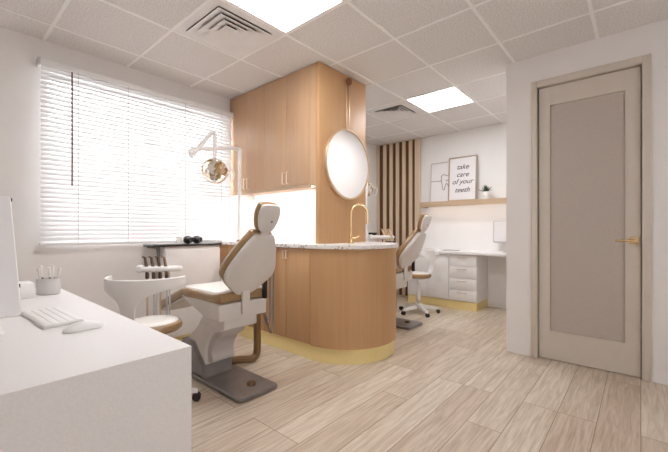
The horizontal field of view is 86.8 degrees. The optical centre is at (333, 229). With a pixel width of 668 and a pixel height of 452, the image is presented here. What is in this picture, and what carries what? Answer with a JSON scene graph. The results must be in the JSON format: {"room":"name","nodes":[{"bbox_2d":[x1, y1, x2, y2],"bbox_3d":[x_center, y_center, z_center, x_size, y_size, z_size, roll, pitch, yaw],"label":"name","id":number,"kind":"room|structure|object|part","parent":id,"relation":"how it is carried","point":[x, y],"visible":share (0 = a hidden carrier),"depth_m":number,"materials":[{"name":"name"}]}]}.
{"room":"dental clinic","nodes":[
{"label":"dental clinic","id":0,"kind":"room"},
{"bbox_2d":[0,26,376,318],"bbox_3d":[-1.529,-0.370,3.774,0.140,2.940,7.090,0,0,41],"label":"wall","id":1,"kind":"structure","parent":0,"point":[84,270],"depth_m":2.80,"materials":[{"name":"paint"}]},
{"bbox_2d":[41,69,227,242],"bbox_3d":[-1.801,-0.600,3.444,0.113,1.401,1.665,0,0,41],"label":"window","id":2,"kind":"structure","parent":1,"relation":"in","point":[41,69],"depth_m":3.23,"materials":[{"name":"white paint"}]},
{"bbox_3d":[-1.825,-0.600,3.464,0.050,1.400,1.665,0,0,41],"label":"frame","id":3,"kind":"part","parent":2,"relation":"part of","materials":[{"name":"white paint"}]},
{"bbox_3d":[-1.782,0.091,3.427,0.063,0.019,1.665,0,0,41],"label":"sill","id":4,"kind":"part","parent":2,"relation":"part of","materials":[{"name":"white paint"}]},
{"bbox_2d":[36,56,233,245],"bbox_3d":[-1.721,-0.604,3.369,0.096,1.451,1.717,0,0,41],"label":"window blind","id":5,"kind":"object","parent":2,"relation":"attached to","point":[122,202],"visible":0.95,"depth_m":3.17,"materials":[{"name":"white paint"}]},
{"bbox_3d":[-2.096,-0.594,2.895,0.004,1.402,0.003,0,0,26],"label":"ladder cord","id":6,"kind":"part","parent":5,"relation":"part of","materials":[{"name":"white fabric"}]},
{"bbox_3d":[-1.850,-0.594,3.178,0.004,1.402,0.003,0,0,-34],"label":"ladder cord","id":7,"kind":"part","parent":5,"relation":"part of","materials":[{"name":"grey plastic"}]},
{"bbox_3d":[-1.728,-1.302,3.374,0.075,0.045,1.697,0,0,41],"label":"head rail","id":8,"kind":"part","parent":5,"relation":"part of","materials":[{"name":"white metal"}]},
{"bbox_3d":[-1.718,0.111,3.366,0.044,0.022,1.697,0,0,41],"label":"rail","id":9,"kind":"part","parent":5,"relation":"part of","materials":[{"name":"white paint"}]},
{"bbox_3d":[-1.504,-0.594,3.576,0.004,1.402,0.003,0,0,-34],"label":"ladder cord","id":10,"kind":"part","parent":5,"relation":"part of","materials":[{"name":"white fabric"}]},
{"bbox_2d":[253,189,315,241],"bbox_3d":[-0.451,-0.688,3.864,1.370,1.622,0.040,0,0,41],"label":"wall","id":11,"kind":"structure","parent":0,"point":[297,219],"depth_m":3.82,"materials":[{"name":"white paint"}]},
{"bbox_2d":[230,85,286,195],"bbox_3d":[-0.850,-0.941,3.947,0.637,1.105,0.354,0,0,41],"label":"upper cabinet","id":12,"kind":"object","parent":11,"relation":"attached to","point":[247,123],"visible":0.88,"depth_m":3.80,"materials":[{"name":"brown wood"}]},
{"bbox_3d":[-1.063,-0.957,3.945,0.316,1.073,0.020,0,0,41],"label":"door","id":13,"kind":"part","parent":12,"relation":"part of","materials":[{"name":"brown wood"}]},
{"bbox_3d":[-0.823,-0.957,3.736,0.316,1.073,0.020,0,0,41],"label":"door","id":14,"kind":"part","parent":12,"relation":"part of","materials":[{"name":"brown wood"}]},
{"bbox_2d":[265,63,315,191],"bbox_3d":[-0.336,-0.941,3.500,0.719,1.106,0.354,0,0,41],"label":"upper cabinet","id":15,"kind":"object","parent":11,"relation":"attached to","point":[290,100],"visible":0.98,"depth_m":3.36,"materials":[{"name":"brown wood"}]},
{"bbox_3d":[-0.580,-0.957,3.525,0.317,1.073,0.020,0,0,41],"label":"door","id":16,"kind":"part","parent":15,"relation":"part of","materials":[{"name":"brown wood"}]},
{"bbox_3d":[-0.338,-0.957,3.315,0.317,1.073,0.020,0,0,41],"label":"door","id":17,"kind":"part","parent":15,"relation":"part of","materials":[{"name":"brown wood"}]},
{"bbox_3d":[-0.086,-0.947,3.300,0.079,1.094,0.328,0,0,41],"label":"filler panel","id":18,"kind":"part","parent":15,"relation":"part of","materials":[{"name":"brown wood"}]},
{"bbox_2d":[0,0,667,145],"bbox_3d":[0.622,-1.500,1.904,5.560,0.001,6.890,0,0,41],"label":"ceiling","id":19,"kind":"structure","parent":0,"point":[343,32],"depth_m":2.79,"materials":[{"name":"tile"}]},
{"bbox_2d":[174,0,282,57],"bbox_3d":[-0.793,-1.536,2.677,0.578,0.097,0.578,0,0,41],"label":"ceiling vent","id":20,"kind":"object","parent":19,"relation":"in","point":[219,25],"visible":0.85,"depth_m":2.67,"materials":[{"name":"white metal"}]},
{"bbox_2d":[226,0,343,33],"bbox_3d":[-0.341,-1.526,2.283,0.578,0.059,0.578,0,0,41],"label":"ceiling light","id":21,"kind":"object","parent":19,"relation":"attached to","point":[285,16],"visible":1,"depth_m":2.40,"materials":[{"name":"white paint"}]},
{"bbox_2d":[0,0,641,142],"bbox_3d":[0.622,-1.504,1.904,5.560,0.016,6.890,0,0,41],"label":"grid","id":22,"kind":"object","parent":19,"relation":"attached to","point":[589,2],"visible":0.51,"depth_m":2.79,"materials":[{"name":"white metal"}]},
{"bbox_2d":[366,101,425,121],"bbox_3d":[0.781,-1.536,4.488,0.578,0.097,0.578,0,0,41],"label":"ceiling vent","id":23,"kind":"object","parent":19,"relation":"in","point":[403,109],"visible":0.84,"depth_m":4.51,"materials":[{"name":"white metal"}]},
{"bbox_2d":[407,87,473,112],"bbox_3d":[1.234,-1.526,4.095,0.578,0.059,0.578,0,0,41],"label":"ceiling light","id":24,"kind":"object","parent":19,"relation":"attached to","point":[451,97],"visible":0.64,"depth_m":4.09,"materials":[{"name":"white paint"}]},
{"bbox_2d":[191,294,667,451],"bbox_3d":[0.607,1.140,1.917,5.800,0.080,7.090,0,0,41],"label":"floor","id":25,"kind":"structure","parent":0,"point":[450,382],"depth_m":2.25,"materials":[{"name":"brown wood"}]},
{"bbox_2d":[0,287,190,451],"bbox_3d":[-1.350,0.725,1.354,1.766,0.750,0.772,0,0,41],"label":"desk","id":26,"kind":"object","parent":25,"relation":"on","point":[123,384],"visible":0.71,"depth_m":0.95,"materials":[{"name":"white laminate"}]},
{"bbox_2d":[0,196,21,334],"bbox_3d":[-1.316,0.117,1.017,0.299,0.465,0.593,0,0,41],"label":"computer monitor","id":27,"kind":"object","parent":26,"relation":"on","point":[10,303],"visible":1,"depth_m":1.16,"materials":[{"name":"white plastic"}]},
{"bbox_2d":[19,281,33,298],"bbox_3d":[-1.630,0.311,1.814,0.120,0.078,0.120,0,0,41],"label":"box","id":28,"kind":"object","parent":26,"relation":"on","point":[26,288],"visible":0.5,"depth_m":1.80,"materials":[{"name":"white plastic"}]},
{"bbox_2d":[36,277,60,294],"bbox_3d":[-1.558,0.306,1.927,0.116,0.087,0.086,0,0,-8],"label":"pen cup","id":29,"kind":"object","parent":26,"relation":"on","point":[46,286],"visible":0.94,"depth_m":1.90,"materials":[{"name":"white"}]},
{"bbox_2d":[39,265,43,278],"bbox_3d":[-1.575,0.264,1.907,0.015,0.146,0.028,0,0,19],"label":"pen","id":30,"kind":"object","parent":29,"relation":"in","point":[40,266],"visible":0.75,"depth_m":1.90,"materials":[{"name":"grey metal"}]},
{"bbox_2d":[48,267,50,278],"bbox_3d":[-1.541,0.270,1.912,0.014,0.134,0.030,0,0,-35],"label":"pen","id":31,"kind":"object","parent":29,"relation":"in","point":[49,268],"visible":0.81,"depth_m":1.91,"materials":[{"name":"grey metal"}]},
{"bbox_2d":[51,266,54,278],"bbox_3d":[-1.552,0.267,1.944,0.015,0.140,0.030,0,0,10],"label":"pen","id":32,"kind":"object","parent":29,"relation":"in","point":[53,267],"visible":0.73,"depth_m":1.94,"materials":[{"name":"white plastic"}]},
{"bbox_2d":[22,307,83,328],"bbox_3d":[-1.121,0.343,1.401,0.356,0.014,0.124,0,0,39],"label":"keyboard","id":33,"kind":"object","parent":26,"relation":"on","point":[46,318],"visible":0.98,"depth_m":1.36,"materials":[{"name":"white plastic"}]},
{"bbox_2d":[62,320,102,332],"bbox_3d":[-0.886,0.335,1.249,0.060,0.028,0.124,0,0,33],"label":"computer mouse","id":34,"kind":"object","parent":26,"relation":"on","point":[84,325],"visible":1,"depth_m":1.23,"materials":[{"name":"white plastic"}]},
{"bbox_3d":[-0.697,0.743,0.786,0.035,0.715,0.772,0,0,41],"label":"panel","id":35,"kind":"part","parent":26,"relation":"part of","materials":[{"name":"white laminate"}]},
{"bbox_2d":[104,276,200,401],"bbox_3d":[-1.132,0.688,2.217,0.549,0.822,0.563,0,0,0],"label":"stool","id":36,"kind":"object","parent":25,"relation":"on","point":[127,294],"visible":0.6,"depth_m":1.98,"materials":[{"name":"white plastic"}]},
{"bbox_3d":[-1.137,0.599,2.214,0.344,0.059,0.344,0,0,0],"label":"seat","id":37,"kind":"part","parent":36,"relation":"part of","materials":[{"name":"beige leather"}]},
{"bbox_2d":[136,256,181,315],"bbox_3d":[-1.304,0.647,2.638,0.314,0.907,0.298,0,0,-8],"label":"stand","id":38,"kind":"object","parent":25,"relation":"on","point":[156,271],"visible":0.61,"depth_m":2.58,"materials":[{"name":"white plastic"}]},
{"bbox_2d":[136,265,181,272],"bbox_3d":[-1.315,0.285,2.639,0.208,0.056,0.281,0,0,41],"label":"tray","id":39,"kind":"object","parent":38,"relation":"on","point":[140,268],"depth_m":2.59,"materials":[{"name":"white plastic"}]},
{"bbox_2d":[143,243,220,340],"bbox_3d":[-1.497,0.619,3.537,0.200,0.962,0.705,0,0,41],"label":"base cabinet","id":40,"kind":"object","parent":25,"relation":"on","point":[200,262],"visible":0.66,"depth_m":3.48,"materials":[{"name":"white paint"}]},
{"bbox_2d":[153,243,175,244],"bbox_3d":[-1.613,0.132,3.357,0.090,0.012,0.200,0,0,41],"label":"tray","id":41,"kind":"object","parent":40,"relation":"on","point":[153,243],"visible":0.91,"depth_m":3.30,"materials":[{"name":"grey plastic"}]},
{"bbox_2d":[176,237,182,243],"bbox_3d":[-1.514,0.103,3.456,0.058,0.070,0.058,0,0,41],"label":"cup","id":42,"kind":"object","parent":40,"relation":"on","point":[178,239],"visible":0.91,"depth_m":3.43,"materials":[{"name":"white ceramic"}]},
{"bbox_2d":[183,236,201,243],"bbox_3d":[-1.417,0.097,3.556,0.085,0.080,0.184,0,0,32],"label":"binoculars","id":43,"kind":"object","parent":40,"relation":"on","point":[187,239],"visible":1,"depth_m":3.51,"materials":[{"name":"black plastic"}]},
{"bbox_3d":[-1.397,0.608,3.526,0.014,0.825,0.564,0,0,41],"label":"panel","id":44,"kind":"part","parent":40,"relation":"part of","materials":[{"name":"white paint"}]},
{"bbox_2d":[161,202,279,402],"bbox_3d":[-0.832,0.459,2.772,1.412,1.278,0.692,0,0,41],"label":"dental chair","id":45,"kind":"object","parent":25,"relation":"on","point":[226,306],"visible":0.94,"depth_m":2.42,"materials":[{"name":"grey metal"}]},
{"bbox_3d":[-0.889,0.818,2.658,0.510,0.372,0.195,0,0,41],"label":"lift arm","id":46,"kind":"part","parent":45,"relation":"part of"},
{"bbox_2d":[182,287,261,303],"bbox_3d":[-0.797,0.445,2.575,0.513,0.071,0.430,0,0,41],"label":"seat cushion","id":47,"kind":"object","parent":45,"relation":"on","point":[204,295],"depth_m":2.39,"materials":[{"name":"beige leather"}]},
{"bbox_3d":[-0.806,0.533,2.582,0.515,0.123,0.384,0,0,41],"label":"seat frame","id":48,"kind":"part","parent":45,"relation":"part of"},
{"bbox_3d":[-0.835,1.084,2.640,0.915,0.028,0.320,0,0,41],"label":"plate","id":49,"kind":"part","parent":45,"relation":"part of","materials":[{"name":"grey metal"}]},
{"bbox_2d":[219,229,271,289],"bbox_3d":[-0.569,0.210,2.376,0.290,0.437,0.404,0,0,41],"label":"cushion","id":50,"kind":"object","parent":45,"relation":"on","point":[248,266],"depth_m":2.27,"materials":[{"name":"beige leather"}]},
{"bbox_2d":[247,380,254,385],"bbox_3d":[-0.575,1.059,2.448,0.059,0.022,0.059,0,0,41],"label":"switch","id":51,"kind":"object","parent":45,"relation":"attached to","point":[251,382],"depth_m":2.43,"materials":[{"name":"brown metal"}]},
{"bbox_3d":[-0.492,0.407,2.508,0.034,0.155,0.024,0,0,41],"label":"hinge lever","id":52,"kind":"part","parent":45,"relation":"part of","materials":[{"name":"black plastic"}]},
{"bbox_2d":[254,202,276,230],"bbox_3d":[-0.442,-0.085,2.265,0.102,0.189,0.168,0,0,41],"label":"cushion","id":53,"kind":"object","parent":45,"relation":"on","point":[263,220],"depth_m":2.21,"materials":[{"name":"beige leather"}]},
{"bbox_2d":[262,247,276,332],"bbox_3d":[-0.578,0.544,3.129,0.074,0.768,0.369,0,0,4],"label":"hose","id":54,"kind":"object","parent":45,"relation":"attached to","point":[267,321],"visible":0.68,"depth_m":3.25,"materials":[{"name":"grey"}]},
{"bbox_2d":[219,244,395,364],"bbox_3d":[-0.265,0.628,3.647,1.915,0.943,0.953,0,0,41],"label":"base cabinet","id":55,"kind":"object","parent":25,"relation":"on","point":[332,306],"visible":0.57,"depth_m":2.95,"materials":[{"name":"brown wood"}]},
{"bbox_3d":[-1.204,0.566,3.872,0.199,0.808,0.016,0,0,41],"label":"filler panel","id":56,"kind":"part","parent":55,"relation":"part of","materials":[{"name":"brown wood"}]},
{"bbox_3d":[-0.778,0.566,3.503,0.301,0.808,0.016,0,0,41],"label":"door","id":57,"kind":"part","parent":55,"relation":"part of","materials":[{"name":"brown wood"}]},
{"bbox_3d":[-0.547,0.566,3.301,0.301,0.808,0.016,0,0,41],"label":"door","id":58,"kind":"part","parent":55,"relation":"part of","materials":[{"name":"brown wood"}]},
{"bbox_3d":[-0.315,0.566,3.100,0.301,0.808,0.016,0,0,41],"label":"door","id":59,"kind":"part","parent":55,"relation":"part of","materials":[{"name":"brown wood"}]},
{"bbox_2d":[217,241,397,248],"bbox_3d":[-0.253,0.140,3.652,1.939,0.034,0.966,0,0,41],"label":"countertop","id":60,"kind":"structure","parent":55,"relation":"on","point":[288,244],"depth_m":3.01,"materials":[{"name":"stone"}]},
{"bbox_2d":[188,129,241,241],"bbox_3d":[-1.197,-0.445,3.601,0.566,1.135,0.219,0,0,-30],"label":"lamp","id":61,"kind":"object","parent":60,"relation":"on","point":[214,170],"visible":0.93,"depth_m":3.56,"materials":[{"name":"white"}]},
{"bbox_3d":[-1.301,-0.855,3.485,0.253,0.315,0.041,0,0,-44],"label":"lift arm","id":62,"kind":"part","parent":61,"relation":"part of","materials":[{"name":"white plastic"}]},
{"bbox_3d":[-1.214,-0.868,3.571,0.039,0.286,0.056,0,0,41],"label":"drop arm","id":63,"kind":"part","parent":61,"relation":"part of","materials":[{"name":"white plastic"}]},
{"bbox_3d":[-1.188,-0.824,3.596,0.504,0.112,0.035,0,0,-44],"label":"swing arm","id":64,"kind":"part","parent":61,"relation":"part of","materials":[{"name":"white plastic"}]},
{"bbox_2d":[316,61,365,243],"bbox_3d":[0.082,-0.686,3.400,0.042,1.618,0.700,0,0,41],"label":"end panel","id":65,"kind":"object","parent":60,"relation":"on","point":[332,211],"visible":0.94,"depth_m":3.28,"materials":[{"name":"brown wood"}]},
{"bbox_2d":[323,78,369,199],"bbox_3d":[0.142,-0.878,3.404,0.043,1.175,0.678,0,0,41],"label":"round mirror","id":66,"kind":"object","parent":65,"relation":"attached to","point":[345,157],"visible":1,"depth_m":3.38,"materials":[{"name":"gold metal"}]},
{"bbox_3d":[0.138,-0.630,3.407,0.031,0.678,0.678,0,0,41],"label":"frame","id":67,"kind":"part","parent":66,"relation":"part of","materials":[{"name":"gold metal"}]},
{"bbox_3d":[0.139,-0.630,3.406,0.012,0.644,0.644,0,0,41],"label":"glass","id":68,"kind":"part","parent":66,"relation":"part of","materials":[{"name":"white mirror"}]},
{"bbox_2d":[348,204,368,243],"bbox_3d":[0.225,-0.060,3.237,0.194,0.366,0.052,0,0,-9],"label":"faucet","id":69,"kind":"object","parent":60,"relation":"on","point":[351,237],"visible":1,"depth_m":3.22,"materials":[{"name":"gold metal"}]},
{"bbox_3d":[0.231,-0.090,3.241,0.177,0.305,0.021,0,0,-11],"label":"spout","id":70,"kind":"part","parent":69,"relation":"part of","materials":[{"name":"gold metal"}]},
{"bbox_2d":[366,181,377,241],"bbox_3d":[0.443,0.044,5.080,0.299,2.113,0.525,0,0,27],"label":"lamp","id":71,"kind":"object","parent":25,"relation":"on","point":[369,188],"visible":0.2,"depth_m":4.82,"materials":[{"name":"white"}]},
{"bbox_2d":[368,229,394,242],"bbox_3d":[0.517,0.542,3.865,0.314,1.117,0.298,0,0,-8],"label":"stand","id":72,"kind":"object","parent":25,"relation":"on","point":[388,237],"visible":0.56,"depth_m":3.83,"materials":[{"name":"white plastic"}]},
{"bbox_2d":[368,234,394,238],"bbox_3d":[0.506,0.075,3.865,0.208,0.056,0.281,0,0,41],"label":"tray","id":73,"kind":"object","parent":72,"relation":"on","point":[385,236],"depth_m":3.81,"materials":[{"name":"white plastic"}]},
{"bbox_2d":[396,214,430,329],"bbox_3d":[0.591,0.459,4.410,1.412,1.278,0.692,0,0,41],"label":"dental chair","id":74,"kind":"object","parent":25,"relation":"on","point":[410,249],"visible":0.52,"depth_m":3.93,"materials":[{"name":"beige leather"}]},
{"bbox_2d":[396,265,411,272],"bbox_3d":[0.626,0.445,4.213,0.513,0.071,0.430,0,0,41],"label":"seat cushion","id":75,"kind":"object","parent":74,"relation":"on","point":[399,268],"depth_m":4.02,"materials":[{"name":"beige leather"}]},
{"bbox_3d":[0.617,0.533,4.220,0.515,0.123,0.384,0,0,41],"label":"seat frame","id":76,"kind":"part","parent":74,"relation":"part of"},
{"bbox_2d":[396,229,420,265],"bbox_3d":[0.855,0.210,4.014,0.290,0.437,0.404,0,0,41],"label":"cushion","id":77,"kind":"object","parent":74,"relation":"on","point":[409,251],"depth_m":3.88,"materials":[{"name":"beige leather"}]},
{"bbox_3d":[0.589,1.084,4.278,0.915,0.028,0.320,0,0,41],"label":"plate","id":78,"kind":"part","parent":74,"relation":"part of","materials":[{"name":"grey metal"}]},
{"bbox_2d":[417,214,427,230],"bbox_3d":[0.982,-0.085,3.903,0.102,0.189,0.168,0,0,41],"label":"cushion","id":79,"kind":"object","parent":74,"relation":"on","point":[422,225],"depth_m":3.84,"materials":[{"name":"beige leather"}]},
{"bbox_2d":[399,250,439,317],"bbox_3d":[1.113,0.688,4.687,0.563,0.822,0.549,0,0,-34],"label":"stool","id":80,"kind":"object","parent":25,"relation":"on","point":[431,255],"visible":0.92,"depth_m":4.66,"materials":[{"name":"white plastic"}]},
{"bbox_3d":[1.118,0.599,4.686,0.344,0.059,0.344,0,0,-34],"label":"seat","id":81,"kind":"part","parent":80,"relation":"part of","materials":[{"name":"beige leather"}]},
{"bbox_2d":[408,254,448,307],"bbox_3d":[1.525,0.719,5.370,0.650,0.762,0.466,0,0,41],"label":"base cabinet","id":82,"kind":"object","parent":25,"relation":"on","point":[435,289],"visible":0.51,"depth_m":5.13,"materials":[{"name":"white paint"}]},
{"bbox_3d":[1.256,0.662,5.307,0.322,0.630,0.018,0,0,41],"label":"door","id":83,"kind":"part","parent":82,"relation":"part of","materials":[{"name":"white paint"}]},
{"bbox_3d":[1.500,0.662,5.094,0.322,0.630,0.018,0,0,41],"label":"door","id":84,"kind":"part","parent":82,"relation":"part of","materials":[{"name":"white paint"}]},
{"bbox_2d":[422,248,505,256],"bbox_3d":[1.940,0.319,4.990,1.776,0.037,0.498,0,0,41],"label":"countertop","id":85,"kind":"structure","parent":82,"relation":"on","point":[461,252],"depth_m":4.81,"materials":[{"name":"white paint"}]},
{"bbox_2d":[425,247,437,249],"bbox_3d":[1.486,0.285,5.399,0.160,0.030,0.120,0,0,41],"label":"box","id":86,"kind":"object","parent":85,"relation":"on","point":[426,248],"visible":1,"depth_m":5.36,"materials":[{"name":"white plastic"}]},
{"bbox_2d":[493,220,505,252],"bbox_3d":[2.389,0.085,4.714,0.500,0.430,0.170,0,0,41],"label":"computer monitor","id":87,"kind":"object","parent":85,"relation":"on","point":[499,227],"visible":0.2,"depth_m":4.82,"materials":[{"name":"grey plastic"}]},
{"bbox_2d":[449,254,487,311],"bbox_3d":[1.909,0.719,5.021,0.385,0.762,0.488,0,0,41],"label":"drawer unit","id":88,"kind":"object","parent":25,"relation":"on","point":[468,274],"visible":0.96,"depth_m":4.86,"materials":[{"name":"white paint"}]},
{"bbox_3d":[1.770,0.904,4.860,0.381,0.145,0.018,0,0,41],"label":"drawer","id":89,"kind":"part","parent":88,"relation":"part of","materials":[{"name":"white paint"}]},
{"bbox_3d":[1.770,0.750,4.860,0.381,0.155,0.018,0,0,41],"label":"drawer","id":90,"kind":"part","parent":88,"relation":"part of","materials":[{"name":"white paint"}]},
{"bbox_3d":[1.770,0.587,4.860,0.381,0.160,0.018,0,0,41],"label":"drawer","id":91,"kind":"part","parent":88,"relation":"part of","materials":[{"name":"white paint"}]},
{"bbox_3d":[1.770,0.424,4.860,0.381,0.155,0.018,0,0,41],"label":"drawer","id":92,"kind":"part","parent":88,"relation":"part of","materials":[{"name":"white paint"}]},
{"bbox_2d":[414,97,641,326],"bbox_3d":[2.952,-0.370,4.509,5.660,2.940,0.100,0,0,41],"label":"wall","id":93,"kind":"structure","parent":0,"point":[464,227],"depth_m":5.19,"materials":[{"name":"white paint"}]},
{"bbox_2d":[377,138,420,295],"bbox_3d":[1.095,-0.197,6.027,0.850,2.594,0.044,0,0,41],"label":"slatted wall panel","id":94,"kind":"object","parent":93,"relation":"attached to","point":[398,163],"visible":0.66,"depth_m":6.01,"materials":[{"name":"brown wood"}]},
{"bbox_2d":[420,198,505,207],"bbox_3d":[2.057,-0.393,5.062,1.693,0.075,0.239,0,0,41],"label":"wall shelf","id":95,"kind":"object","parent":93,"relation":"attached to","point":[493,200],"visible":0.73,"depth_m":5.07,"materials":[{"name":"brown wood"}]},
{"bbox_2d":[430,161,448,201],"bbox_3d":[1.692,-0.740,5.453,0.420,0.620,0.065,0,0,41],"label":"picture","id":96,"kind":"object","parent":95,"relation":"on","point":[438,186],"visible":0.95,"depth_m":5.50,"materials":[{"name":"beige paper"}]},
{"bbox_2d":[448,155,477,200],"bbox_3d":[1.900,-0.760,5.227,0.420,0.660,0.068,0,0,41],"label":"print","id":97,"kind":"object","parent":95,"relation":"on","point":[462,175],"visible":0.99,"depth_m":5.22,"materials":[{"name":"white paper"}]},
{"bbox_2d":[480,185,492,198],"bbox_3d":[2.121,-0.532,4.922,0.159,0.204,0.170,0,0,41],"label":"potted plant","id":98,"kind":"object","parent":95,"relation":"on","point":[486,191],"visible":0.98,"depth_m":4.90,"materials":[{"name":"green plant"}]},
{"bbox_3d":[2.125,-0.483,4.937,0.104,0.105,0.104,0,0,41],"label":"pot","id":99,"kind":"part","parent":98,"relation":"part of","materials":[{"name":"white ceramic"}]},
{"bbox_2d":[506,18,667,384],"bbox_3d":[3.271,-0.350,2.940,2.920,2.900,1.850,0,0,41],"label":"wall","id":100,"kind":"structure","parent":0,"point":[652,38],"depth_m":2.98,"materials":[{"name":"paint"}]},
{"bbox_2d":[539,66,640,377],"bbox_3d":[2.016,-0.060,2.827,0.664,2.309,0.096,0,0,41],"label":"door","id":101,"kind":"structure","parent":100,"relation":"in","point":[590,128],"depth_m":2.82,"materials":[{"name":"paint"}]},
{"bbox_3d":[2.032,-0.102,2.849,0.508,1.927,0.020,0,0,41],"label":"glass panel","id":102,"kind":"part","parent":101,"relation":"part of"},
{"bbox_3d":[2.195,0.077,2.646,0.137,0.055,0.056,0,0,41],"label":"handle","id":103,"kind":"part","parent":101,"relation":"part of","materials":[{"name":"gold metal"}]},
{"bbox_2d":[531,53,650,381],"bbox_3d":[2.039,-0.088,2.849,0.775,2.377,0.124,0,0,41],"label":"door frame","id":104,"kind":"structure","parent":100,"relation":"attached to","point":[644,61],"depth_m":2.69,"materials":[{"name":"paint"}]}
]}

